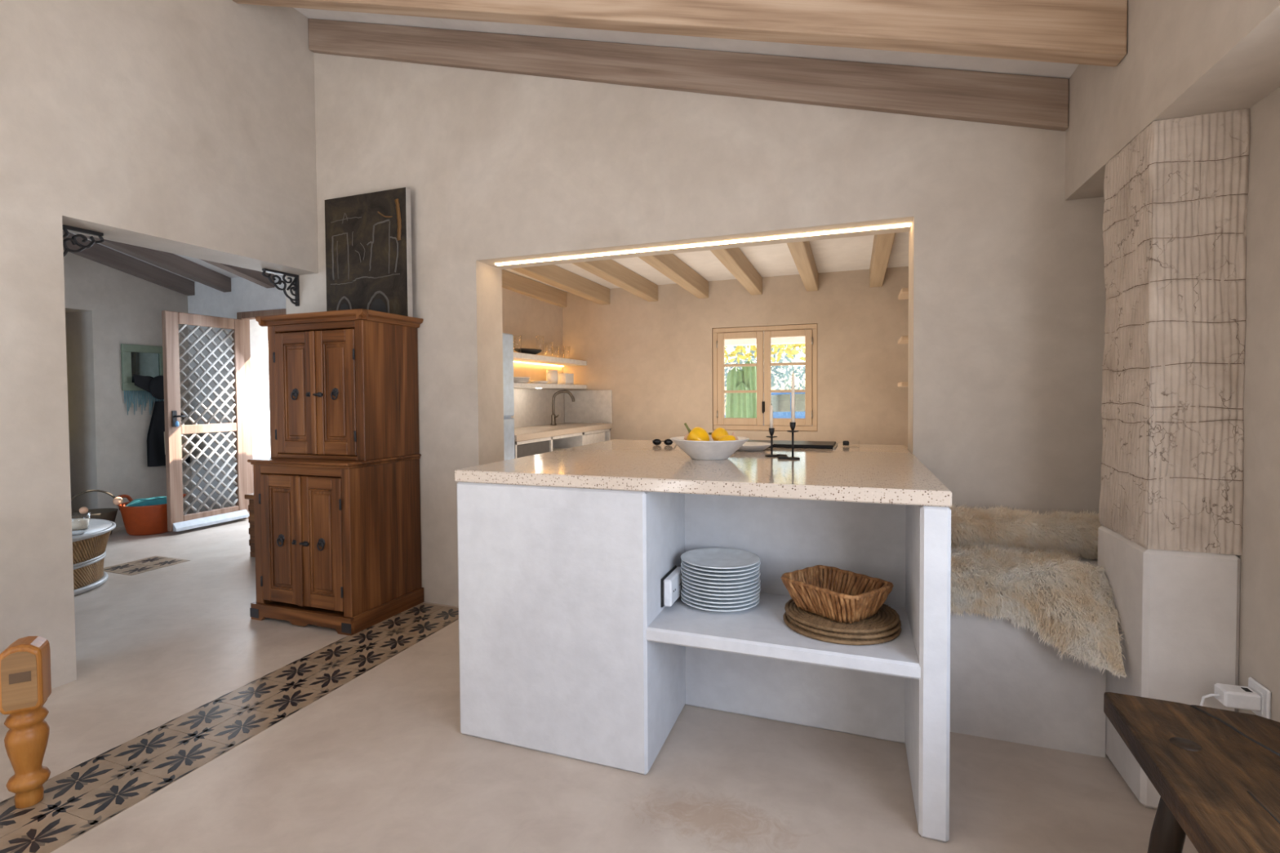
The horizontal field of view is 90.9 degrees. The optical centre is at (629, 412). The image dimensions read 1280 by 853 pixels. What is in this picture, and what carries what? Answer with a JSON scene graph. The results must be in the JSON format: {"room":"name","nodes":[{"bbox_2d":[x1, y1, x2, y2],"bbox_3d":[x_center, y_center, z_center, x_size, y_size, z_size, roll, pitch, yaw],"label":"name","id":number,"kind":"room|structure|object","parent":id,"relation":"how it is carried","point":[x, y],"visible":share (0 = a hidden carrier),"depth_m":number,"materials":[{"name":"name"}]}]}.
{"room":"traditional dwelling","nodes":[
{"label":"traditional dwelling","id":0,"kind":"room"},
{"bbox_2d":[62,249,193,528],"bbox_3d":[-5.612,-0.594,4.038,0.620,3.400,6.169,0,2,20],"label":"wall","id":1,"kind":"structure","parent":0,"point":[107,308],"depth_m":5.70,"materials":[{"name":"paint"}]},
{"bbox_2d":[120,343,164,415],"bbox_3d":[-4.583,-0.306,5.969,0.027,0.655,0.410,0,2,20],"label":"mirror","id":2,"kind":"object","parent":1,"relation":"attached to","point":[135,359],"visible":0.73,"depth_m":5.91,"materials":[{"name":"green paint"}]},
{"bbox_2d":[130,351,159,382],"bbox_3d":[-4.590,-0.421,5.968,0.008,0.285,0.260,0,2,20],"label":"mirror glass","id":3,"kind":"object","parent":2,"relation":"attached to","point":[142,363],"depth_m":5.96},
{"bbox_2d":[133,374,164,399],"bbox_3d":[-4.494,-0.236,5.954,0.126,0.236,0.333,0,2,21],"label":"hat","id":4,"kind":"object","parent":2,"relation":"hanging from","point":[154,386],"visible":0.67,"depth_m":5.92,"materials":[{"name":"black fabric"}]},
{"bbox_2d":[146,400,190,466],"bbox_3d":[-4.457,0.202,6.117,0.089,0.620,0.380,0,2,21],"label":"jacket","id":5,"kind":"object","parent":1,"relation":"hanging from","point":[156,456],"visible":0.34,"depth_m":6.01,"materials":[{"name":"black fabric"}]},
{"bbox_2d":[164,417,191,457],"bbox_3d":[-4.353,0.220,6.066,0.120,0.446,0.240,0,2,21],"label":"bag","id":6,"kind":"object","parent":5,"relation":"hanging from","point":[188,446],"visible":0.08,"depth_m":6.08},
{"bbox_2d":[68,231,239,281],"bbox_3d":[-3.998,-1.903,3.167,3.000,1.395,5.860,0,2,20],"label":"ceiling","id":7,"kind":"structure","parent":0,"point":[196,260],"depth_m":5.85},
{"bbox_2d":[62,231,195,295],"bbox_3d":[-5.323,-1.769,3.739,0.100,1.342,5.471,0,2,20],"label":"beam","id":8,"kind":"structure","parent":7,"relation":"attached to","point":[98,253],"depth_m":5.78,"materials":[{"name":"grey wood"}]},
{"bbox_2d":[75,233,231,292],"bbox_3d":[-4.838,-1.768,3.551,0.100,1.342,5.471,0,2,20],"label":"beam","id":9,"kind":"structure","parent":7,"relation":"attached to","point":[171,262],"depth_m":5.64,"materials":[{"name":"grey wood"}]},
{"bbox_2d":[199,258,275,288],"bbox_3d":[-4.298,-1.766,3.340,0.100,1.342,5.471,0,2,20],"label":"beam","id":10,"kind":"structure","parent":7,"relation":"attached to","point":[255,277],"depth_m":5.68,"materials":[{"name":"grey wood"}]},
{"bbox_2d":[0,0,318,688],"bbox_3d":[-3.037,-0.633,0.986,0.274,3.600,6.138,0,2,20],"label":"wall","id":11,"kind":"structure","parent":0,"point":[182,127],"depth_m":2.72,"materials":[{"name":"paint"}]},
{"bbox_2d":[62,224,104,257],"bbox_3d":[-2.438,-0.715,2.759,0.024,0.190,0.241,0,2,21],"label":"iron bracket","id":12,"kind":"object","parent":11,"relation":"attached to","point":[65,228],"visible":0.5,"depth_m":2.77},
{"bbox_2d":[262,268,299,306],"bbox_3d":[-2.087,-0.745,3.770,0.024,0.190,0.241,0,2,21],"label":"iron bracket","id":13,"kind":"object","parent":11,"relation":"attached to","point":[295,282],"visible":1,"depth_m":3.81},
{"bbox_2d":[187,274,285,512],"bbox_3d":[-2.705,-0.467,5.952,3.596,3.000,0.480,0,2,21],"label":"wall","id":14,"kind":"structure","parent":0,"point":[245,295],"depth_m":6.23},
{"bbox_2d":[236,308,286,519],"bbox_3d":[-3.280,0.037,5.949,1.043,2.000,0.090,0,2,21],"label":"door frame","id":15,"kind":"structure","parent":14,"relation":"in","point":[246,317],"depth_m":6.11,"materials":[{"name":"brown wood"}]},
{"bbox_2d":[161,310,248,531],"bbox_3d":[-3.816,0.070,5.723,0.095,1.895,0.735,0,2,20],"label":"door","id":16,"kind":"structure","parent":15,"relation":"attached to","point":[178,520],"depth_m":5.67,"materials":[{"name":"brown wood"}]},
{"bbox_2d":[502,287,563,389],"bbox_3d":[-1.026,-0.108,5.109,0.150,2.300,2.460,0,2,20],"label":"wall","id":17,"kind":"structure","parent":0,"point":[524,317],"depth_m":5.44,"materials":[{"name":"paint"}]},
{"bbox_2d":[513,351,586,366],"bbox_3d":[-0.809,-0.435,5.117,0.250,0.053,1.748,0,2,20],"label":"wall shelf","id":18,"kind":"object","parent":17,"relation":"attached to","point":[522,357],"visible":0.6,"depth_m":5.24,"materials":[{"name":"white paint"}]},
{"bbox_2d":[513,348,542,354],"bbox_3d":[-0.807,-0.477,5.021,0.186,0.045,0.310,0,2,21],"label":"dish","id":19,"kind":"object","parent":18,"relation":"on","point":[531,351],"visible":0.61,"depth_m":4.93,"materials":[{"name":"ceramic"}]},
{"bbox_2d":[513,360,564,366],"bbox_3d":[-0.914,-0.412,5.156,0.018,0.005,1.710,0,2,20],"label":"light","id":20,"kind":"object","parent":18,"relation":"attached to","point":[513,361],"depth_m":5.45,"materials":[{"name":"yellow"}]},
{"bbox_2d":[513,382,586,389],"bbox_3d":[-0.807,-0.212,5.123,0.250,0.039,1.748,0,2,20],"label":"wall shelf","id":21,"kind":"object","parent":17,"relation":"attached to","point":[516,385],"visible":0.53,"depth_m":5.17,"materials":[{"name":"white paint"}]},
{"bbox_2d":[546,369,557,383],"bbox_3d":[-0.673,-0.300,5.391,0.127,0.120,0.100,-2,2,-37],"label":"jug","id":22,"kind":"object","parent":21,"relation":"on","point":[551,375],"visible":0.85,"depth_m":5.36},
{"bbox_2d":[557,373,573,384],"bbox_3d":[-0.586,-0.296,5.616,0.120,0.098,0.160,0,2,21],"label":"square bowl","id":23,"kind":"object","parent":21,"relation":"on","point":[562,378],"visible":0.77,"depth_m":5.54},
{"bbox_2d":[511,388,612,427],"bbox_3d":[-0.685,-0.033,5.090,0.504,0.316,1.759,0,2,20],"label":"backsplash","id":24,"kind":"structure","parent":17,"relation":"attached to","point":[532,407],"depth_m":5.82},
{"bbox_2d":[0,518,1198,852],"bbox_3d":[-2.257,1.194,2.019,8.800,0.120,9.385,0,2,20],"label":"floor","id":25,"kind":"structure","parent":0,"point":[382,762],"depth_m":1.94,"materials":[{"name":"concrete"}]},
{"bbox_2d":[0,635,51,808],"bbox_3d":[-1.990,0.902,1.688,0.656,0.478,0.596,-1,2,-29],"label":"turned wooden post","id":26,"kind":"object","parent":25,"relation":"on","point":[25,678],"visible":1,"depth_m":1.79,"materials":[{"name":"brown wood"}]},
{"bbox_2d":[71,518,115,595],"bbox_3d":[-3.743,0.918,3.811,0.993,0.360,0.993,0,2,14],"label":"table","id":27,"kind":"object","parent":25,"relation":"on","point":[89,552],"visible":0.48,"depth_m":3.87,"materials":[{"name":"brown wicker"}]},
{"bbox_2d":[71,529,87,535],"bbox_3d":[-3.341,0.730,3.805,0.100,0.014,0.100,0,2,21],"label":"saucer","id":28,"kind":"object","parent":27,"relation":"on","point":[74,532],"visible":0.8,"depth_m":3.82,"materials":[{"name":"white ceramic"}]},
{"bbox_2d":[71,514,90,530],"bbox_3d":[-3.444,0.684,3.935,0.120,0.100,0.120,0,2,21],"label":"glass","id":29,"kind":"object","parent":27,"relation":"on","point":[82,523],"visible":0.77,"depth_m":3.91,"materials":[{"name":"white"}]},
{"bbox_2d":[71,489,119,535],"bbox_3d":[-4.601,0.864,5.399,0.340,0.398,0.348,0,2,21],"label":"basket","id":30,"kind":"object","parent":25,"relation":"on","point":[109,513],"visible":0.42,"depth_m":5.40,"materials":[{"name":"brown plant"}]},
{"bbox_2d":[79,506,88,514],"bbox_3d":[-4.564,0.821,5.265,0.060,0.060,0.058,0,2,20],"label":"ball","id":31,"kind":"object","parent":30,"relation":"attached to","point":[82,510],"visible":1,"depth_m":5.25,"materials":[{"name":"ceramic"}]},
{"bbox_2d":[103,555,190,575],"bbox_3d":[-3.422,1.083,4.441,0.382,0.012,0.409,0,2,20],"label":"inlay","id":32,"kind":"object","parent":25,"relation":"on","point":[134,567],"visible":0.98,"depth_m":4.43,"materials":[{"name":"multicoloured tile"}]},
{"bbox_2d":[116,493,186,535],"bbox_3d":[-4.215,0.890,5.560,0.464,0.331,0.464,1,2,40],"label":"tub","id":33,"kind":"object","parent":25,"relation":"on","point":[148,520],"visible":0.59,"depth_m":5.39,"materials":[{"name":"plastic"}]},
{"bbox_2d":[112,497,123,505],"bbox_3d":[-4.384,0.761,5.397,0.070,0.070,0.068,0,2,20],"label":"ball","id":34,"kind":"object","parent":33,"relation":"on","point":[117,500],"visible":1,"depth_m":5.38,"materials":[{"name":"ceramic"}]},
{"bbox_2d":[125,496,166,506],"bbox_3d":[-4.216,0.790,5.558,0.400,0.064,0.400,0,2,20],"label":"folded cloth","id":35,"kind":"object","parent":33,"relation":"in","point":[159,500],"visible":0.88,"depth_m":5.46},
{"bbox_2d":[0,603,458,852],"bbox_3d":[-1.638,1.139,1.801,0.381,0.012,3.655,0,2,20],"label":"floor","id":36,"kind":"structure","parent":25,"relation":"on","point":[126,774],"depth_m":2.15,"materials":[{"name":"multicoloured tile"}]},
{"bbox_2d":[244,493,255,557],"bbox_3d":[-2.384,0.831,4.739,0.760,0.465,0.520,0,2,21],"label":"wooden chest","id":37,"kind":"object","parent":25,"relation":"on","point":[248,496],"visible":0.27,"depth_m":4.63,"materials":[{"name":"brown wood"}]},
{"bbox_2d":[247,308,423,635],"bbox_3d":[-1.596,0.286,3.444,0.740,1.610,0.543,0,2,21],"label":"tall cabinet","id":38,"kind":"object","parent":25,"relation":"on","point":[337,492],"visible":1,"depth_m":3.28,"materials":[{"name":"brown wood"}]},
{"bbox_2d":[324,186,413,317],"bbox_3d":[-1.496,-0.882,3.594,0.594,0.715,0.043,0,2,21],"label":"painting","id":39,"kind":"object","parent":38,"relation":"on","point":[368,236],"visible":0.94,"depth_m":3.56,"materials":[{"name":"paint"}]},
{"bbox_2d":[502,333,515,460],"bbox_3d":[-1.054,0.281,4.050,0.495,1.580,0.410,0,2,20],"label":"fridge","id":40,"kind":"object","parent":25,"relation":"on","point":[508,339],"visible":0.15,"depth_m":4.08,"materials":[{"name":"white metal"}]},
{"bbox_2d":[514,428,610,458],"bbox_3d":[-0.691,0.607,5.088,0.488,0.868,1.740,0,2,20],"label":"base unit","id":41,"kind":"object","parent":25,"relation":"on","point":[535,446],"visible":0.19,"depth_m":5.12,"materials":[{"name":"white paint"}]},
{"bbox_2d":[514,422,612,441],"bbox_3d":[-0.686,0.149,5.085,0.503,0.046,1.778,0,2,20],"label":"countertop","id":42,"kind":"structure","parent":41,"relation":"on","point":[529,433],"depth_m":4.96,"materials":[{"name":"stone"}]},
{"bbox_2d":[551,390,574,425],"bbox_3d":[-0.585,-0.040,5.495,0.212,0.307,0.088,0,2,3],"label":"tap","id":43,"kind":"object","parent":42,"relation":"on","point":[553,416],"visible":1,"depth_m":5.50,"materials":[{"name":"metal"}]},
{"bbox_2d":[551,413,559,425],"bbox_3d":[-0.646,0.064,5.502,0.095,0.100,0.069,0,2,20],"label":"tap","id":44,"kind":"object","parent":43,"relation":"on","point":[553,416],"depth_m":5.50,"materials":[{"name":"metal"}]},
{"bbox_2d":[456,481,951,842],"bbox_3d":[0.371,0.659,2.613,1.522,0.879,1.572,0,2,20],"label":"kitchen island","id":45,"kind":"object","parent":25,"relation":"on","point":[568,646],"visible":0.65,"depth_m":2.05,"materials":[{"name":"white paint"}]},
{"bbox_2d":[661,564,681,607],"bbox_3d":[0.149,0.590,2.138,0.035,0.095,0.176,0,2,20],"label":"outlet box","id":46,"kind":"object","parent":45,"relation":"attached to","point":[671,583],"visible":0.95,"depth_m":2.07,"materials":[{"name":"white plastic"}]},
{"bbox_2d":[454,439,951,506],"bbox_3d":[0.367,0.199,2.602,1.525,0.040,1.584,0,2,20],"label":"island countertop","id":47,"kind":"structure","parent":45,"relation":"on","point":[893,474],"depth_m":2.06,"materials":[{"name":"stone"}]},
{"bbox_2d":[652,439,672,445],"bbox_3d":[0.179,0.148,3.191,0.112,0.032,0.098,0,2,16],"label":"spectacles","id":48,"kind":"object","parent":47,"relation":"on","point":[655,442],"visible":0.97,"depth_m":3.14,"materials":[{"name":"black plastic"}]},
{"bbox_2d":[669,435,749,460],"bbox_3d":[0.316,0.142,2.483,0.312,0.080,0.312,0,2,21],"label":"fruit bowl","id":49,"kind":"object","parent":47,"relation":"on","point":[711,450],"visible":0.9,"depth_m":2.39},
{"bbox_2d":[684,422,709,440],"bbox_3d":[0.271,0.094,2.488,0.085,0.106,0.085,-1,2,-32],"label":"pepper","id":50,"kind":"object","parent":49,"relation":"in","point":[697,433],"visible":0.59,"depth_m":2.46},
{"bbox_2d":[708,427,728,440],"bbox_3d":[0.355,0.097,2.514,0.071,0.072,0.101,-2,2,-38],"label":"pepper","id":51,"kind":"object","parent":49,"relation":"in","point":[718,433],"visible":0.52,"depth_m":2.48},
{"bbox_2d":[718,435,735,440],"bbox_3d":[0.376,0.112,2.426,0.069,0.048,0.048,0,2,4],"label":"lemon","id":52,"kind":"object","parent":49,"relation":"in","point":[727,437],"visible":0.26,"depth_m":2.41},
{"bbox_2d":[737,441,770,451],"bbox_3d":[0.537,0.156,2.832,0.216,0.030,0.216,0,2,21],"label":"serving dish","id":53,"kind":"object","parent":47,"relation":"on","point":[748,446],"visible":0.73,"depth_m":2.77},
{"bbox_2d":[764,422,799,459],"bbox_3d":[0.601,0.108,2.483,0.075,0.142,0.178,-1,2,-18],"label":"candlestick","id":54,"kind":"object","parent":47,"relation":"on","point":[793,424],"visible":1,"depth_m":2.44,"materials":[{"name":"black metal"}]},
{"bbox_2d":[769,405,773,428],"bbox_3d":[0.573,0.020,2.538,0.014,0.112,0.014,0,2,21],"label":"taper candle","id":55,"kind":"object","parent":54,"relation":"on","point":[771,406],"visible":1,"depth_m":2.53,"materials":[{"name":"wax"}]},
{"bbox_2d":[768,427,774,435],"bbox_3d":[0.574,0.079,2.540,0.023,0.030,0.023,0,2,21],"label":"candle cup","id":56,"kind":"object","parent":54,"relation":"on","point":[771,431],"depth_m":2.53,"materials":[{"name":"black metal"}]},
{"bbox_2d":[789,422,795,430],"bbox_3d":[0.630,0.054,2.426,0.023,0.030,0.023,0,2,21],"label":"candle cup","id":57,"kind":"object","parent":54,"relation":"on","point":[793,424],"depth_m":2.42,"materials":[{"name":"black metal"}]},
{"bbox_2d":[791,370,795,422],"bbox_3d":[0.630,-0.056,2.423,0.014,0.214,0.014,0,2,21],"label":"taper candle","id":58,"kind":"object","parent":54,"relation":"on","point":[793,398],"visible":1,"depth_m":2.42,"materials":[{"name":"wax"}]},
{"bbox_2d":[746,440,837,448],"bbox_3d":[0.767,0.154,3.054,0.453,0.017,0.264,0,2,21],"label":"cooktop","id":59,"kind":"object","parent":47,"relation":"in","point":[776,443],"visible":0.57,"depth_m":2.95,"materials":[{"name":"glass"}]},
{"bbox_2d":[680,595,759,611],"bbox_3d":[0.309,0.641,2.151,0.268,0.018,0.268,0,2,20],"label":"dinner plate","id":60,"kind":"object","parent":45,"relation":"on","point":[695,606],"visible":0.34,"depth_m":2.06,"materials":[{"name":"white ceramic"}]},
{"bbox_2d":[680,592,759,608],"bbox_3d":[0.309,0.629,2.151,0.268,0.018,0.268,0,2,20],"label":"dinner plate","id":61,"kind":"object","parent":60,"relation":"on","point":[700,603],"visible":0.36,"depth_m":2.06,"materials":[{"name":"white ceramic"}]},
{"bbox_2d":[680,587,759,604],"bbox_3d":[0.309,0.616,2.150,0.268,0.018,0.268,0,2,20],"label":"dinner plate","id":62,"kind":"object","parent":61,"relation":"on","point":[686,594],"visible":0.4,"depth_m":2.06,"materials":[{"name":"white ceramic"}]},
{"bbox_2d":[681,584,760,599],"bbox_3d":[0.312,0.604,2.151,0.268,0.018,0.268,0,2,20],"label":"dinner plate","id":63,"kind":"object","parent":62,"relation":"on","point":[704,596],"visible":0.33,"depth_m":2.06,"materials":[{"name":"white ceramic"}]},
{"bbox_2d":[681,582,760,595],"bbox_3d":[0.312,0.591,2.150,0.268,0.018,0.268,0,2,20],"label":"dinner plate","id":64,"kind":"object","parent":63,"relation":"on","point":[702,592],"visible":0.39,"depth_m":2.06,"materials":[{"name":"white ceramic"}]},
{"bbox_2d":[680,577,760,592],"bbox_3d":[0.311,0.578,2.149,0.268,0.018,0.268,0,2,20],"label":"dinner plate","id":65,"kind":"object","parent":64,"relation":"on","point":[752,586],"visible":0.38,"depth_m":2.06,"materials":[{"name":"white ceramic"}]},
{"bbox_2d":[680,573,759,588],"bbox_3d":[0.309,0.566,2.149,0.268,0.018,0.268,0,2,20],"label":"dinner plate","id":66,"kind":"object","parent":65,"relation":"on","point":[703,584],"visible":0.3,"depth_m":2.06,"materials":[{"name":"white ceramic"}]},
{"bbox_2d":[680,570,760,584],"bbox_3d":[0.311,0.553,2.147,0.268,0.018,0.268,0,2,20],"label":"dinner plate","id":67,"kind":"object","parent":66,"relation":"on","point":[755,577],"visible":0.37,"depth_m":2.07,"materials":[{"name":"white ceramic"}]},
{"bbox_2d":[680,565,759,580],"bbox_3d":[0.309,0.541,2.150,0.268,0.018,0.268,0,2,20],"label":"dinner plate","id":68,"kind":"object","parent":67,"relation":"on","point":[698,575],"visible":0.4,"depth_m":2.07,"materials":[{"name":"white ceramic"}]},
{"bbox_2d":[680,562,759,576],"bbox_3d":[0.310,0.528,2.149,0.268,0.018,0.268,0,2,20],"label":"dinner plate","id":69,"kind":"object","parent":68,"relation":"on","point":[689,569],"visible":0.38,"depth_m":2.07,"materials":[{"name":"white ceramic"}]},
{"bbox_2d":[681,560,760,573],"bbox_3d":[0.311,0.515,2.149,0.268,0.018,0.268,0,2,20],"label":"dinner plate","id":70,"kind":"object","parent":69,"relation":"on","point":[748,568],"visible":0.37,"depth_m":2.06,"materials":[{"name":"white ceramic"}]},
{"bbox_2d":[680,547,759,568],"bbox_3d":[0.309,0.503,2.147,0.268,0.018,0.268,0,2,20],"label":"dinner plate","id":71,"kind":"object","parent":70,"relation":"on","point":[707,557],"visible":1,"depth_m":2.16,"materials":[{"name":"white ceramic"}]},
{"bbox_2d":[646,592,920,679],"bbox_3d":[0.486,0.675,2.008,0.776,0.042,0.494,0,2,20],"label":"shelf","id":72,"kind":"object","parent":45,"relation":"attached to","point":[761,630],"depth_m":1.85,"materials":[{"name":"white paint"}]},
{"bbox_2d":[782,611,901,645],"bbox_3d":[0.652,0.646,1.942,0.345,0.014,0.345,0,2,28],"label":"woven mat","id":73,"kind":"object","parent":45,"relation":"on","point":[797,629],"visible":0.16,"depth_m":1.80,"materials":[{"name":"brown plant"}]},
{"bbox_2d":[786,613,901,639],"bbox_3d":[0.656,0.631,1.944,0.337,0.014,0.337,-1,2,-12],"label":"woven mat","id":74,"kind":"object","parent":73,"relation":"on","point":[886,633],"visible":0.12,"depth_m":1.80,"materials":[{"name":"brown plant"}]},
{"bbox_2d":[784,599,899,633],"bbox_3d":[0.654,0.617,1.948,0.337,0.014,0.337,1,2,38],"label":"woven mat","id":75,"kind":"object","parent":74,"relation":"on","point":[886,618],"visible":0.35,"depth_m":1.85,"materials":[{"name":"wicker"}]},
{"bbox_2d":[780,564,893,623],"bbox_3d":[0.632,0.558,1.927,0.234,0.098,0.285,-2,2,-36],"label":"woven basket","id":76,"kind":"object","parent":75,"relation":"on","point":[835,593],"visible":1,"depth_m":1.90,"materials":[{"name":"wicker"}]},
{"bbox_2d":[950,555,1106,757],"bbox_3d":[1.461,0.823,2.301,0.738,0.550,0.513,0,2,20],"label":"bench","id":77,"kind":"object","parent":25,"relation":"on","point":[1006,685],"visible":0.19,"depth_m":2.10,"materials":[{"name":"paint"}]},
{"bbox_2d":[948,502,1102,559],"bbox_3d":[1.504,0.448,2.435,0.721,0.180,0.200,0,2,20],"label":"sheepskin","id":78,"kind":"object","parent":77,"relation":"on","point":[1078,533],"visible":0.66,"depth_m":2.39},
{"bbox_2d":[950,540,1128,679],"bbox_3d":[1.312,0.627,2.196,0.537,0.284,0.701,0,2,20],"label":"sheepskin","id":79,"kind":"object","parent":77,"relation":"on","point":[1069,602],"visible":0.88,"depth_m":2.05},
{"bbox_2d":[1097,108,1249,808],"bbox_3d":[1.590,0.154,1.877,0.214,1.909,0.373,0,2,20],"label":"pillar","id":80,"kind":"structure","parent":25,"relation":"on","point":[1170,535],"depth_m":1.72,"materials":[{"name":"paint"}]},
{"bbox_2d":[1103,692,1279,852],"bbox_3d":[1.084,0.913,0.922,0.351,0.457,1.174,0,2,21],"label":"bench","id":81,"kind":"object","parent":25,"relation":"on","point":[1215,773],"visible":1,"depth_m":1.23,"materials":[{"name":"brown wood"}]},
{"bbox_2d":[293,8,1079,292],"bbox_3d":[-0.623,-1.782,1.300,4.850,1.533,9.275,0,2,20],"label":"ceiling","id":82,"kind":"structure","parent":0,"point":[1050,69],"depth_m":3.28,"materials":[{"name":"paint"}]},
{"bbox_2d":[502,269,566,307],"bbox_3d":[-1.002,-1.036,4.938,0.095,0.144,2.204,0,2,20],"label":"beam","id":83,"kind":"structure","parent":82,"relation":"attached to","point":[513,282],"depth_m":5.34,"materials":[{"name":"brown wood"}]},
{"bbox_2d":[510,264,609,305],"bbox_3d":[-0.588,-1.034,4.777,0.095,0.144,2.204,0,2,20],"label":"beam","id":84,"kind":"structure","parent":82,"relation":"attached to","point":[553,275],"depth_m":4.99,"materials":[{"name":"brown wood"}]},
{"bbox_2d":[571,259,657,302],"bbox_3d":[-0.154,-1.033,4.608,0.095,0.144,2.204,0,2,20],"label":"beam","id":85,"kind":"structure","parent":82,"relation":"attached to","point":[609,270],"depth_m":4.80,"materials":[{"name":"brown wood"}]},
{"bbox_2d":[638,253,708,298],"bbox_3d":[0.277,-1.032,4.441,0.095,0.144,2.204,0,2,20],"label":"beam","id":86,"kind":"structure","parent":82,"relation":"attached to","point":[668,264],"depth_m":4.62,"materials":[{"name":"brown wood"}]},
{"bbox_2d":[231,0,1127,66],"bbox_3d":[-0.289,-1.698,2.592,3.828,1.247,0.085,0,2,21],"label":"ceiling beam","id":87,"kind":"structure","parent":82,"relation":"attached to","point":[1077,32],"depth_m":2.16,"materials":[{"name":"brown wood"}]},
{"bbox_2d":[307,18,1068,131],"bbox_3d":[-0.116,-1.710,3.081,3.827,1.251,0.043,0,2,21],"label":"ceiling beam","id":88,"kind":"structure","parent":82,"relation":"attached to","point":[993,98],"depth_m":2.84,"materials":[{"name":"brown wood"}]},
{"bbox_2d":[710,247,762,295],"bbox_3d":[0.707,-1.031,4.273,0.095,0.144,2.204,0,2,20],"label":"beam","id":89,"kind":"structure","parent":82,"relation":"attached to","point":[734,260],"depth_m":4.42,"materials":[{"name":"brown wood"}]},
{"bbox_2d":[786,240,817,291],"bbox_3d":[1.128,-1.030,4.109,0.095,0.144,2.204,0,2,20],"label":"beam","id":90,"kind":"structure","parent":82,"relation":"attached to","point":[802,254],"depth_m":4.22,"materials":[{"name":"brown wood"}]},
{"bbox_2d":[869,232,895,287],"bbox_3d":[1.579,-1.029,3.934,0.095,0.144,2.204,0,2,20],"label":"beam","id":91,"kind":"structure","parent":82,"relation":"attached to","point":[882,244],"depth_m":4.01,"materials":[{"name":"brown wood"}]},
{"bbox_2d":[285,53,1106,606],"bbox_3d":[0.039,-0.693,3.218,4.590,3.554,0.265,0,2,21],"label":"wall","id":92,"kind":"structure","parent":0,"point":[1007,293],"depth_m":2.90,"materials":[{"name":"paint"}]},
{"bbox_2d":[494,222,911,266],"bbox_3d":[0.242,-0.819,3.122,2.108,0.008,0.031,0,2,21],"label":"led strip","id":93,"kind":"object","parent":92,"relation":"attached to","point":[900,225],"visible":1,"depth_m":3.04,"materials":[{"name":"white"}]},
{"bbox_2d":[562,266,908,448],"bbox_3d":[0.928,-0.134,5.531,3.559,2.300,0.250,0,2,21],"label":"wall","id":94,"kind":"structure","parent":0,"point":[655,357],"depth_m":5.40,"materials":[{"name":"paint"}]},
{"bbox_2d":[712,324,817,431],"bbox_3d":[1.141,-0.285,5.341,0.876,0.885,0.101,0,2,21],"label":"window","id":95,"kind":"structure","parent":94,"relation":"in","point":[810,423],"depth_m":5.32,"materials":[{"name":"beige wood"}]},
{"bbox_2d":[1065,0,1279,722],"bbox_3d":[0.877,-0.022,-0.519,0.457,2.398,6.144,0,2,20],"label":"wall","id":96,"kind":"structure","parent":0,"point":[1183,58],"depth_m":1.60,"materials":[{"name":"paint"}]},
{"bbox_2d":[1199,683,1261,711],"bbox_3d":[1.542,0.910,1.627,0.113,0.404,0.061,0,2,20],"label":"plug adapter","id":97,"kind":"object","parent":96,"relation":"attached to","point":[1234,696],"visible":0.77,"depth_m":1.60,"materials":[{"name":"white plastic"}]},
{"bbox_2d":[1248,676,1271,719],"bbox_3d":[1.599,0.731,1.599,0.010,0.084,0.084,0,2,20],"label":"wall outlet","id":98,"kind":"object","parent":96,"relation":"attached to","point":[1265,694],"visible":0.58,"depth_m":1.58,"materials":[{"name":"white plastic"}]},
{"bbox_3d":[2.037,-0.099,3.917,0.180,2.300,2.460,0,2,20],"label":"wall","id":99,"kind":"structure","parent":0,"visible":0},
{"bbox_2d":[897,287,908,299],"bbox_3d":[1.900,-0.739,4.139,0.225,0.118,0.340,0,2,20],"label":"corner shelf","id":100,"kind":"object","parent":99,"relation":"attached to","point":[904,294],"visible":0.34,"depth_m":4.12,"materials":[{"name":"beige wood"}]},
{"bbox_2d":[897,335,908,344],"bbox_3d":[1.902,-0.434,4.147,0.225,0.118,0.340,0,2,20],"label":"corner shelf","id":101,"kind":"object","parent":99,"relation":"attached to","point":[904,339],"visible":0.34,"depth_m":4.07,"materials":[{"name":"beige wood"}]},
{"label":"outside","id":102,"kind":"structure","parent":0,"visible":0},
{"bbox_3d":[4.523,1.020,12.755,60.000,0.195,63.000,0,2,20],"label":"ground","id":103,"kind":"structure","parent":102,"visible":0},
{"bbox_2d":[724,359,756,417],"bbox_3d":[1.432,0.197,8.011,0.429,1.750,0.409,-2,2,-39],"label":"columnar cactus","id":104,"kind":"object","parent":103,"relation":"on","point":[738,405],"visible":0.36,"depth_m":7.91,"materials":[{"name":"green plant"}]},
{"bbox_2d":[724,343,804,363],"bbox_3d":[1.657,0.009,7.483,1.918,2.160,0.455,0,2,21],"label":"vine","id":105,"kind":"object","parent":103,"relation":"on","point":[787,350],"visible":0.26,"depth_m":7.45,"materials":[{"name":"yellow plant"}]},
{"bbox_2d":[724,331,804,346],"bbox_3d":[1.484,0.125,6.277,4.600,1.985,1.470,0,2,21],"label":"pergola","id":106,"kind":"object","parent":103,"relation":"on","point":[797,340],"visible":0.02,"depth_m":6.88,"materials":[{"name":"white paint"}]},
{"bbox_2d":[724,343,804,407],"bbox_3d":[3.680,-0.920,17.302,3.789,3.469,3.325,0,2,21],"label":"tree","id":107,"kind":"object","parent":103,"relation":"on","point":[788,373],"visible":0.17,"depth_m":16.91,"materials":[{"name":"grey plant"}]},
{"bbox_2d":[724,392,817,426],"bbox_3d":[3.602,0.218,13.594,3.948,1.377,1.720,0,2,21],"label":"car","id":108,"kind":"object","parent":103,"relation":"on","point":[780,402],"visible":0.02,"depth_m":12.87,"materials":[{"name":"blue paint"}]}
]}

